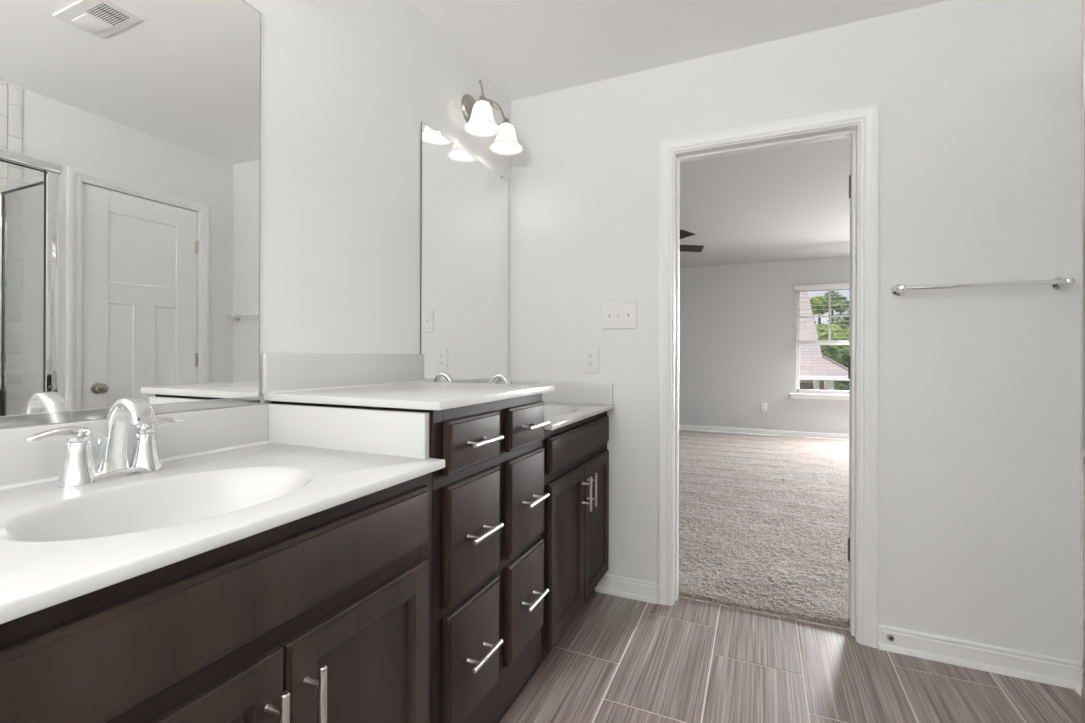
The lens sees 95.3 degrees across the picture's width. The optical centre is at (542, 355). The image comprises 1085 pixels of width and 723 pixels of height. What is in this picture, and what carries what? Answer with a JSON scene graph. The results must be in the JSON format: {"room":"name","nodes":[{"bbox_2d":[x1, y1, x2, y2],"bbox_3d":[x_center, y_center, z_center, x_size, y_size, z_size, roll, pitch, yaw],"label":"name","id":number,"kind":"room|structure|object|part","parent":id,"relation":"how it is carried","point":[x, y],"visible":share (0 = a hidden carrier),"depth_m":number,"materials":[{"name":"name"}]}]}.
{"room":"bathroom","nodes":[
{"label":"bathroom","id":0,"kind":"room"},
{"bbox_2d":[13,0,510,427],"bbox_3d":[-1.351,-0.103,0.036,0.120,2.449,5.600,0,0,24],"label":"wall","id":1,"kind":"structure","parent":0,"point":[348,87],"depth_m":1.58,"materials":[{"name":"white paint"}]},
{"bbox_2d":[0,0,260,428],"bbox_3d":[-0.880,-0.384,0.942,0.008,1.018,0.738,0,0,24],"label":"wall mirror","id":2,"kind":"object","parent":1,"relation":"attached to","point":[130,129],"visible":1,"depth_m":1.01,"materials":[{"name":"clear mirror"}]},
{"bbox_2d":[0,403,273,489],"bbox_3d":[-0.867,0.176,0.951,0.027,0.101,0.776,0,0,24],"label":"backsplash","id":3,"kind":"structure","parent":1,"relation":"attached to","point":[205,431],"depth_m":1.06,"materials":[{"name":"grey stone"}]},
{"bbox_2d":[261,353,425,393],"bbox_3d":[-0.587,0.048,1.585,0.027,0.105,0.660,0,0,24],"label":"backsplash","id":4,"kind":"structure","parent":1,"relation":"attached to","point":[281,372],"depth_m":1.49,"materials":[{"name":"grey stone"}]},
{"bbox_2d":[420,122,507,382],"bbox_3d":[-0.320,-0.384,2.212,0.008,1.026,0.708,0,0,24],"label":"wall mirror","id":5,"kind":"object","parent":1,"relation":"attached to","point":[464,223],"visible":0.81,"depth_m":2.15,"materials":[{"name":"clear mirror"}]},
{"bbox_2d":[461,80,522,154],"bbox_3d":[-0.230,-1.052,2.179,0.199,0.211,0.368,0,0,24],"label":"wall light","id":6,"kind":"object","parent":1,"relation":"attached to","point":[478,115],"visible":1,"depth_m":2.15,"materials":[{"name":"white glass"}]},
{"bbox_3d":[-0.314,-1.091,2.203,0.025,0.132,0.132,0,0,24],"label":"wall plate","id":7,"kind":"part","parent":6,"relation":"part of","materials":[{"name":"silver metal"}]},
{"bbox_3d":[-0.252,-1.006,2.072,0.052,0.091,0.052,0,0,24],"label":"light bulb","id":8,"kind":"part","parent":6,"relation":"part of","materials":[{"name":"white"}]},
{"bbox_3d":[-0.252,-1.002,2.072,0.154,0.112,0.154,0,0,24],"label":"lamp shade","id":9,"kind":"part","parent":6,"relation":"part of","materials":[{"name":"white glass"}]},
{"bbox_3d":[-0.250,-1.101,2.192,0.116,0.079,0.289,0,0,24],"label":"arm","id":10,"kind":"part","parent":6,"relation":"part of","materials":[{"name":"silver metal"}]},
{"bbox_3d":[-0.166,-1.006,2.268,0.052,0.091,0.052,0,0,24],"label":"light bulb","id":11,"kind":"part","parent":6,"relation":"part of","materials":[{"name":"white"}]},
{"bbox_3d":[-0.166,-1.002,2.268,0.154,0.112,0.154,0,0,24],"label":"lamp shade","id":12,"kind":"part","parent":6,"relation":"part of","materials":[{"name":"white glass"}]},
{"bbox_2d":[413,0,948,100],"bbox_3d":[-0.316,-1.350,-0.478,2.422,0.050,5.710,0,0,24],"label":"ceiling","id":13,"kind":"structure","parent":0,"point":[526,48],"depth_m":2.00,"materials":[{"name":"white paint"}]},
{"bbox_2d":[678,595,849,628],"bbox_3d":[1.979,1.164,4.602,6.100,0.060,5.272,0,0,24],"label":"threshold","id":14,"kind":"structure","parent":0,"point":[678,595],"depth_m":2.17,"materials":[{"name":"grey metal"}]},
{"bbox_2d":[679,257,849,433],"bbox_3d":[3.075,-0.086,7.079,6.100,2.449,0.140,0,0,24],"label":"wall","id":15,"kind":"structure","parent":0,"point":[737,322],"depth_m":7.06,"materials":[{"name":"grey paint"}]},
{"bbox_2d":[679,425,848,439],"bbox_3d":[3.038,1.090,7.004,6.100,0.086,0.024,0,0,24],"label":"baseboard","id":16,"kind":"structure","parent":15,"relation":"attached to","point":[681,427],"depth_m":6.96,"materials":[{"name":"white paint"}]},
{"bbox_2d":[761,403,766,410],"bbox_3d":[3.122,0.729,6.976,0.072,0.115,0.009,0,0,24],"label":"wall outlet","id":17,"kind":"object","parent":15,"relation":"attached to","point":[763,405],"visible":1,"depth_m":6.97,"materials":[{"name":"white plastic"}]},
{"bbox_2d":[790,289,849,399],"bbox_3d":[3.890,-0.175,6.697,0.980,1.537,0.168,0,0,24],"label":"window","id":18,"kind":"structure","parent":15,"relation":"in","point":[800,393],"depth_m":6.78,"materials":[{"name":"white plastic"}]},
{"bbox_3d":[3.869,0.532,6.655,0.980,0.022,0.077,0,0,24],"label":"sill","id":19,"kind":"part","parent":18,"relation":"part of","materials":[{"name":"white paint"}]},
{"bbox_2d":[794,283,849,344],"bbox_3d":[3.859,-0.544,6.623,0.874,0.814,0.060,0,0,24],"label":"window blind","id":20,"kind":"object","parent":18,"relation":"attached to","point":[843,285],"visible":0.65,"depth_m":6.64,"materials":[{"name":"white plastic"}]},
{"bbox_3d":[3.859,-0.169,6.627,0.822,0.064,0.052,0,0,24],"label":"rail","id":21,"kind":"part","parent":20,"relation":"part of","materials":[{"name":"white plastic"}]},
{"bbox_3d":[3.897,0.154,6.716,0.786,0.695,0.042,0,0,24],"label":"sash","id":22,"kind":"part","parent":18,"relation":"part of","materials":[{"name":"white plastic"}]},
{"bbox_3d":[3.917,-0.533,6.755,0.786,0.760,0.042,0,0,24],"label":"sash","id":23,"kind":"part","parent":18,"relation":"part of","materials":[{"name":"white plastic"}]},
{"bbox_2d":[680,137,850,267],"bbox_3d":[2.013,-1.340,4.662,6.300,0.050,5.345,0,0,24],"label":"ceiling","id":24,"kind":"structure","parent":0,"point":[790,203],"depth_m":4.37,"materials":[{"name":"grey paint"}]},
{"bbox_2d":[680,230,703,251],"bbox_3d":[0.932,-1.173,4.945,1.244,0.288,1.285,0,0,24],"label":"ceiling fan","id":25,"kind":"object","parent":24,"relation":"hanging from","point":[683,234],"visible":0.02,"depth_m":4.97,"materials":[{"name":"brown metal"}]},
{"bbox_3d":[1.176,-1.084,4.562,0.132,0.039,0.513,0,0,-27],"label":"blade","id":26,"kind":"part","parent":25,"relation":"part of","materials":[{"name":"black wood"}]},
{"bbox_3d":[1.394,-1.083,5.000,0.513,0.039,0.132,0,0,-9],"label":"blade","id":27,"kind":"part","parent":25,"relation":"part of","materials":[{"name":"brown metal"}]},
{"bbox_2d":[499,430,1080,722],"bbox_3d":[0.810,1.144,1.950,6.100,0.091,11.070,0,0,24],"label":"floor","id":28,"kind":"structure","parent":0,"point":[619,659],"depth_m":1.96,"materials":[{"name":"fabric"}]},
{"bbox_2d":[0,472,431,722],"bbox_3d":[-0.611,0.686,0.844,0.580,0.876,0.766,0,0,24],"label":"vanity cabinet","id":29,"kind":"object","parent":28,"relation":"on","point":[324,616],"visible":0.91,"depth_m":0.70,"materials":[{"name":"brown wood"}]},
{"bbox_3d":[-0.464,0.722,0.586,0.019,0.567,0.350,0,0,24],"label":"door","id":30,"kind":"part","parent":29,"relation":"part of","materials":[{"name":"brown wood"}]},
{"bbox_2d":[0,403,444,623],"bbox_3d":[-0.625,0.238,0.844,0.556,0.224,0.776,0,0,24],"label":"countertop","id":31,"kind":"structure","parent":29,"relation":"on","point":[228,475],"depth_m":0.88,"materials":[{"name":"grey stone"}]},
{"bbox_2d":[24,397,185,487],"bbox_3d":[-0.789,0.150,0.913,0.166,0.151,0.187,0,0,-18],"label":"faucet","id":32,"kind":"object","parent":31,"relation":"on","point":[79,467],"visible":1,"depth_m":0.89,"materials":[{"name":"silver metal"}]},
{"bbox_3d":[-0.824,0.137,0.843,0.034,0.027,0.087,0,0,24],"label":"lever","id":33,"kind":"part","parent":32,"relation":"part of","materials":[{"name":"silver metal"}]},
{"bbox_3d":[-0.813,0.186,0.868,0.054,0.070,0.054,0,0,24],"label":"handle","id":34,"kind":"part","parent":32,"relation":"part of","materials":[{"name":"silver metal"}]},
{"bbox_3d":[-0.792,0.218,0.915,0.052,0.016,0.157,0,0,24],"label":"plate","id":35,"kind":"part","parent":32,"relation":"part of","materials":[{"name":"silver metal"}]},
{"bbox_3d":[-0.762,0.149,0.901,0.139,0.147,0.054,0,0,24],"label":"spout","id":36,"kind":"part","parent":32,"relation":"part of","materials":[{"name":"silver metal"}]},
{"bbox_3d":[-0.772,0.187,0.962,0.054,0.070,0.054,0,0,24],"label":"handle","id":37,"kind":"part","parent":32,"relation":"part of","materials":[{"name":"silver metal"}]},
{"bbox_3d":[-0.761,0.137,0.986,0.034,0.027,0.087,0,0,24],"label":"lever","id":38,"kind":"part","parent":32,"relation":"part of","materials":[{"name":"silver metal"}]},
{"bbox_2d":[0,466,314,541],"bbox_3d":[-0.581,0.288,0.805,0.315,0.124,0.428,0,0,24],"label":"basin","id":39,"kind":"object","parent":31,"relation":"in","point":[144,510],"depth_m":0.86,"materials":[{"name":"white ceramic"}]},
{"bbox_3d":[-0.378,0.546,0.705,0.042,0.137,0.012,0,0,24],"label":"handle","id":40,"kind":"part","parent":29,"relation":"part of","materials":[{"name":"silver metal"}]},
{"bbox_3d":[-0.351,0.546,0.766,0.042,0.137,0.012,0,0,24],"label":"handle","id":41,"kind":"part","parent":29,"relation":"part of","materials":[{"name":"silver metal"}]},
{"bbox_3d":[-0.321,0.723,0.909,0.019,0.567,0.350,0,0,24],"label":"door","id":42,"kind":"part","parent":29,"relation":"part of","materials":[{"name":"brown wood"}]},
{"bbox_2d":[271,393,549,722],"bbox_3d":[-0.334,0.623,1.473,0.580,1.004,0.606,0,0,24],"label":"base cabinet","id":43,"kind":"object","parent":28,"relation":"on","point":[488,593],"visible":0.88,"depth_m":1.29,"materials":[{"name":"brown wood"}]},
{"bbox_2d":[261,353,553,410],"bbox_3d":[-0.346,0.058,1.479,0.555,0.124,0.660,0,0,24],"label":"countertop","id":44,"kind":"structure","parent":43,"relation":"on","point":[371,380],"depth_m":1.39,"materials":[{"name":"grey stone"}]},
{"bbox_3d":[-0.172,0.747,1.247,0.019,0.284,0.245,0,0,24],"label":"drawer","id":45,"kind":"part","parent":43,"relation":"part of","materials":[{"name":"brown wood"}]},
{"bbox_3d":[-0.171,0.442,1.247,0.019,0.278,0.245,0,0,24],"label":"drawer","id":46,"kind":"part","parent":43,"relation":"part of","materials":[{"name":"brown wood"}]},
{"bbox_3d":[-0.171,0.213,1.247,0.019,0.125,0.245,0,0,24],"label":"drawer","id":47,"kind":"part","parent":43,"relation":"part of","materials":[{"name":"brown wood"}]},
{"bbox_3d":[-0.133,0.571,1.384,0.019,0.900,0.606,0,0,24],"label":"frame","id":48,"kind":"part","parent":43,"relation":"part of","materials":[{"name":"brown wood"}]},
{"bbox_3d":[-0.147,0.741,1.229,0.042,0.012,0.137,0,0,24],"label":"handle","id":49,"kind":"part","parent":43,"relation":"part of","materials":[{"name":"silver metal"}]},
{"bbox_3d":[-0.146,0.440,1.230,0.042,0.012,0.137,0,0,24],"label":"handle","id":50,"kind":"part","parent":43,"relation":"part of","materials":[{"name":"silver metal"}]},
{"bbox_3d":[-0.146,0.212,1.230,0.042,0.012,0.137,0,0,24],"label":"handle","id":51,"kind":"part","parent":43,"relation":"part of","materials":[{"name":"silver metal"}]},
{"bbox_3d":[-0.050,0.748,1.524,0.019,0.284,0.246,0,0,24],"label":"drawer","id":52,"kind":"part","parent":43,"relation":"part of","materials":[{"name":"brown wood"}]},
{"bbox_3d":[-0.049,0.442,1.524,0.019,0.278,0.246,0,0,24],"label":"drawer","id":53,"kind":"part","parent":43,"relation":"part of","materials":[{"name":"brown wood"}]},
{"bbox_3d":[-0.048,0.214,1.525,0.019,0.125,0.246,0,0,24],"label":"drawer","id":54,"kind":"part","parent":43,"relation":"part of","materials":[{"name":"brown wood"}]},
{"bbox_3d":[-0.025,0.742,1.507,0.042,0.012,0.137,0,0,24],"label":"handle","id":55,"kind":"part","parent":43,"relation":"part of","materials":[{"name":"silver metal"}]},
{"bbox_3d":[-0.024,0.440,1.507,0.042,0.012,0.137,0,0,24],"label":"handle","id":56,"kind":"part","parent":43,"relation":"part of","materials":[{"name":"silver metal"}]},
{"bbox_3d":[-0.023,0.213,1.507,0.042,0.012,0.137,0,0,24],"label":"handle","id":57,"kind":"part","parent":43,"relation":"part of","materials":[{"name":"silver metal"}]},
{"bbox_2d":[525,411,608,685],"bbox_3d":[-0.056,0.688,2.102,0.580,0.876,0.768,0,0,24],"label":"vanity cabinet","id":58,"kind":"object","parent":28,"relation":"on","point":[575,535],"visible":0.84,"depth_m":1.90,"materials":[{"name":"brown wood"}]},
{"bbox_2d":[495,381,613,429],"bbox_3d":[-0.068,0.242,2.108,0.556,0.224,0.768,0,0,24],"label":"countertop","id":59,"kind":"structure","parent":58,"relation":"on","point":[569,402],"depth_m":2.35,"materials":[{"name":"white stone"}]},
{"bbox_2d":[488,374,510,383],"bbox_3d":[-0.232,0.155,2.176,0.166,0.151,0.187,0,0,-18],"label":"faucet","id":60,"kind":"object","parent":59,"relation":"on","point":[496,377],"visible":0.24,"depth_m":2.14,"materials":[{"name":"silver metal"}]},
{"bbox_2d":[544,405,576,415],"bbox_3d":[-0.018,0.293,2.082,0.315,0.124,0.428,0,0,24],"label":"basin","id":61,"kind":"object","parent":59,"relation":"in","point":[549,410],"depth_m":2.25,"materials":[{"name":"white ceramic"}]},
{"bbox_3d":[0.091,0.725,1.844,0.019,0.567,0.351,0,0,24],"label":"door","id":62,"kind":"part","parent":58,"relation":"part of","materials":[{"name":"brown wood"}]},
{"bbox_3d":[0.177,0.548,1.964,0.042,0.137,0.012,0,0,24],"label":"handle","id":63,"kind":"part","parent":58,"relation":"part of","materials":[{"name":"silver metal"}]},
{"bbox_3d":[0.203,0.549,2.024,0.042,0.137,0.012,0,0,24],"label":"handle","id":64,"kind":"part","parent":58,"relation":"part of","materials":[{"name":"silver metal"}]},
{"bbox_3d":[0.234,0.725,2.168,0.019,0.567,0.351,0,0,24],"label":"door","id":65,"kind":"part","parent":58,"relation":"part of","materials":[{"name":"brown wood"}]},
{"bbox_2d":[1081,0,1084,722],"bbox_3d":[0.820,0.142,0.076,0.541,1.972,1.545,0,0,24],"label":"door frame","id":66,"kind":"structure","parent":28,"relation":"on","point":[1083,225],"depth_m":0.84,"materials":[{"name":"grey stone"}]},
{"bbox_2d":[510,0,1081,661],"bbox_3d":[0.896,-0.095,2.137,6.100,2.449,0.058,0,0,24],"label":"wall","id":67,"kind":"structure","parent":0,"point":[979,388],"depth_m":1.86,"materials":[{"name":"white paint"}]},
{"bbox_2d":[583,346,598,372],"bbox_3d":[0.234,0.021,2.392,0.078,0.128,0.009,0,0,24],"label":"wall outlet","id":68,"kind":"object","parent":67,"relation":"attached to","point":[590,353],"visible":1,"depth_m":2.39,"materials":[{"name":"white plastic"}]},
{"bbox_2d":[587,361,593,366],"bbox_3d":[0.233,0.042,2.390,0.034,0.026,0.003,0,0,24],"label":"socket","id":69,"kind":"object","parent":68,"relation":"attached to","point":[589,363],"depth_m":2.39,"materials":[{"name":"white plastic"}]},
{"bbox_2d":[587,353,593,357],"bbox_3d":[0.233,0.001,2.390,0.034,0.026,0.003,0,0,24],"label":"socket","id":70,"kind":"object","parent":68,"relation":"attached to","point":[589,355],"depth_m":2.39,"materials":[{"name":"white plastic"}]},
{"bbox_2d":[602,302,636,328],"bbox_3d":[0.359,-0.186,2.331,0.170,0.124,0.022,0,0,24],"label":"light switch","id":71,"kind":"object","parent":67,"relation":"attached to","point":[614,315],"visible":1,"depth_m":2.33,"materials":[{"name":"white plastic"}]},
{"bbox_2d":[595,573,657,603],"bbox_3d":[0.389,1.085,2.313,0.296,0.086,0.024,0,0,24],"label":"baseboard","id":72,"kind":"structure","parent":67,"relation":"attached to","point":[635,589],"depth_m":2.31,"materials":[{"name":"white paint"}]},
{"bbox_2d":[658,103,878,647],"bbox_3d":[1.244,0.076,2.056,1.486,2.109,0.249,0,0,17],"label":"door frame","id":73,"kind":"structure","parent":67,"relation":"in","point":[860,123],"depth_m":2.00,"materials":[{"name":"white paint"}]},
{"bbox_2d":[887,634,893,640],"bbox_3d":[1.332,1.081,1.892,0.024,0.024,0.008,0,0,24],"label":"door stop","id":74,"kind":"object","parent":67,"relation":"attached to","point":[890,637],"visible":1,"depth_m":1.89,"materials":[{"name":"silver metal"}]},
{"bbox_2d":[878,624,1080,688],"bbox_3d":[1.563,1.089,1.796,0.582,0.086,0.024,0,0,24],"label":"baseboard","id":75,"kind":"structure","parent":67,"relation":"attached to","point":[1045,669],"depth_m":1.78,"materials":[{"name":"white paint"}]},
{"bbox_2d":[891,276,1075,296],"bbox_3d":[1.562,-0.249,1.772,0.511,0.049,0.074,0,0,24],"label":"towel bar","id":76,"kind":"object","parent":67,"relation":"attached to","point":[1059,283],"visible":1,"depth_m":1.74,"materials":[{"name":"silver metal"}]},
{"bbox_2d":[1080,0,1082,662],"bbox_3d":[0.759,-0.097,-0.894,0.110,2.449,5.600,0,0,24],"label":"wall","id":77,"kind":"structure","parent":0,"point":[1082,0],"depth_m":1.69,"materials":[{"name":"white paint"}]},
{"bbox_2d":[1075,666,1080,695],"bbox_3d":[1.783,1.089,1.604,0.024,0.086,0.146,0,0,24],"label":"baseboard","id":78,"kind":"structure","parent":77,"relation":"attached to","point":[1077,687],"depth_m":1.67,"materials":[{"name":"white paint"}]},
{"label":"outside","id":79,"kind":"structure","parent":0,"visible":0},
{"bbox_2d":[813,380,825,389],"bbox_3d":[42.749,2.050,75.179,140.000,4.500,152.500,0,0,24],"label":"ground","id":80,"kind":"structure","parent":79,"point":[814,381],"depth_m":48.25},
{"bbox_2d":[800,292,848,389],"bbox_3d":[6.139,0.843,16.223,6.540,6.620,5.030,0,0,24],"label":"house","id":81,"kind":"structure","parent":80,"relation":"on","point":[814,365],"depth_m":13.46,"materials":[{"name":"concrete"}]},
{"bbox_3d":[7.362,2.406,13.261,0.085,3.500,0.080,0,0,24],"label":"porch post","id":82,"kind":"part","parent":81,"relation":"part of","materials":[{"name":"white wood"}]},
{"bbox_3d":[7.595,2.406,13.158,0.085,3.500,0.080,0,0,24],"label":"porch post","id":83,"kind":"part","parent":81,"relation":"part of","materials":[{"name":"white wood"}]},
{"bbox_3d":[7.673,2.407,13.124,0.085,3.500,0.080,0,0,24],"label":"porch post","id":84,"kind":"part","parent":81,"relation":"part of","materials":[{"name":"white wood"}]},
{"bbox_2d":[809,295,845,389],"bbox_3d":[17.263,0.020,30.729,2.609,7.568,3.490,0,0,-16],"label":"tree","id":85,"kind":"object","parent":80,"relation":"on","point":[822,334],"visible":0.25,"depth_m":30.45,"materials":[{"name":"green plant"}]},
{"bbox_2d":[821,345,848,390],"bbox_3d":[14.762,1.651,24.293,2.364,4.684,2.718,0,0,33],"label":"tree","id":86,"kind":"object","parent":80,"relation":"on","point":[839,353],"visible":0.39,"depth_m":23.69,"materials":[{"name":"green plant"}]},
{"bbox_2d":[824,291,849,386],"bbox_3d":[21.285,-0.594,35.436,3.768,8.226,3.583,0,0,0],"label":"tree","id":87,"kind":"object","parent":80,"relation":"on","point":[836,305],"visible":0.23,"depth_m":34.87,"materials":[{"name":"green plant"}]},
{"bbox_2d":[834,329,849,339],"bbox_3d":[17.696,1.121,27.022,3.047,5.566,2.855,0,0,24],"label":"tree","id":88,"kind":"object","parent":80,"relation":"on","point":[844,330],"visible":0.02,"depth_m":27.42,"materials":[{"name":"green plant"}]}
]}

